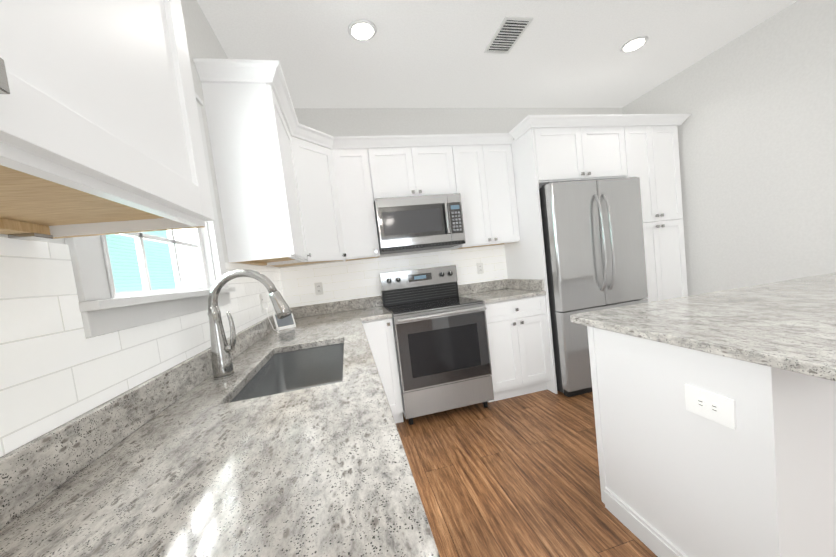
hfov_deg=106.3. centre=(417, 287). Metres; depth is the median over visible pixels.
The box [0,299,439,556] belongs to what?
countertop
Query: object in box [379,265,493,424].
range
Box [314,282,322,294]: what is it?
outlet
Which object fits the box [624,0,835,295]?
wall
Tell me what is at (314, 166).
upper cabinet
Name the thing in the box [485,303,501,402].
base cabinet
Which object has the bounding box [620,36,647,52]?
recessed light
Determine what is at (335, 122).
wall
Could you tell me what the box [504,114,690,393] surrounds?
surround
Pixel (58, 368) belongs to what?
tile backsplash
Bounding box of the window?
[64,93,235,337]
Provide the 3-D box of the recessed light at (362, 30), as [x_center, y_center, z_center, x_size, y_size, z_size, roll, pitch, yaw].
[-0.355,-1.638,2.001,0.183,0.008,0.183,-8,4,-19]
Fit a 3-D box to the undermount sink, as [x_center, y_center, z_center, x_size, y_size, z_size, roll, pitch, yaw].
[-0.471,0.492,1.318,0.403,0.315,0.783,-7,4,-13]
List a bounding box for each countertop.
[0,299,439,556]
[360,296,391,319]
[458,279,545,303]
[570,273,835,380]
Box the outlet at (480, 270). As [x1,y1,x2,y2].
[476,263,483,273]
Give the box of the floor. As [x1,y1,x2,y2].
[396,389,657,556]
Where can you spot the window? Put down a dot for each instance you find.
(104, 307)
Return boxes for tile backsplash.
[0,237,287,456]
[280,245,507,306]
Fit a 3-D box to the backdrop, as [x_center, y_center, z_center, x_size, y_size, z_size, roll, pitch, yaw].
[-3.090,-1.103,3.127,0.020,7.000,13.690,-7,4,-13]
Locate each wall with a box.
[0,0,279,456]
[280,107,623,307]
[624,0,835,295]
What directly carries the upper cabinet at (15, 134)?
attached to the wall at (202, 42)
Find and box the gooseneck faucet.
[207,269,291,379]
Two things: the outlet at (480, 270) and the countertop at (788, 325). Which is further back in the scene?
the outlet at (480, 270)
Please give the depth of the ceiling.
2.30 m
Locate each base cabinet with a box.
[362,318,403,422]
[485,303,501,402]
[493,295,551,399]
[587,326,835,556]
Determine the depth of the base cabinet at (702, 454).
1.00 m
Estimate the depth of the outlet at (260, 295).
2.09 m
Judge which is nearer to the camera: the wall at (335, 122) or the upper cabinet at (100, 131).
the upper cabinet at (100, 131)
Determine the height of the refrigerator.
1.811 m
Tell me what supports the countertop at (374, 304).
on the base cabinet
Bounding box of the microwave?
[374,193,464,254]
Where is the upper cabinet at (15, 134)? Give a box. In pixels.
[0,0,35,167]
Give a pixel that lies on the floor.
(517, 476)
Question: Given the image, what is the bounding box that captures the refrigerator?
[539,177,647,396]
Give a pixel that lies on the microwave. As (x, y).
(415, 223)
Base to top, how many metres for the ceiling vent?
0.012 m
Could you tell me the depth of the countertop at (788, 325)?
1.15 m
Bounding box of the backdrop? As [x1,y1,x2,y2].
[106,230,175,292]
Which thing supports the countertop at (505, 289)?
on the base cabinet
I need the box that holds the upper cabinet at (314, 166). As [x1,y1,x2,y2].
[285,134,348,257]
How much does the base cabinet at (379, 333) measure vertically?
0.884 m
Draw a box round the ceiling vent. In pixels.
[484,16,532,53]
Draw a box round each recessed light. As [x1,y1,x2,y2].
[348,19,376,40]
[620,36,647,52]
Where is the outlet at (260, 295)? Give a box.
[259,294,264,311]
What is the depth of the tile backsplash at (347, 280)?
3.00 m
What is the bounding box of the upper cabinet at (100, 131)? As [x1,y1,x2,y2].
[0,0,214,240]
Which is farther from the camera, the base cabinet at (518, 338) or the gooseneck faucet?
the base cabinet at (518, 338)
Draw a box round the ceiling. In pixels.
[197,0,797,107]
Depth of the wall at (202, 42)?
1.57 m
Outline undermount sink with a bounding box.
[231,343,343,401]
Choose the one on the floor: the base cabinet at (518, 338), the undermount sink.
the base cabinet at (518, 338)

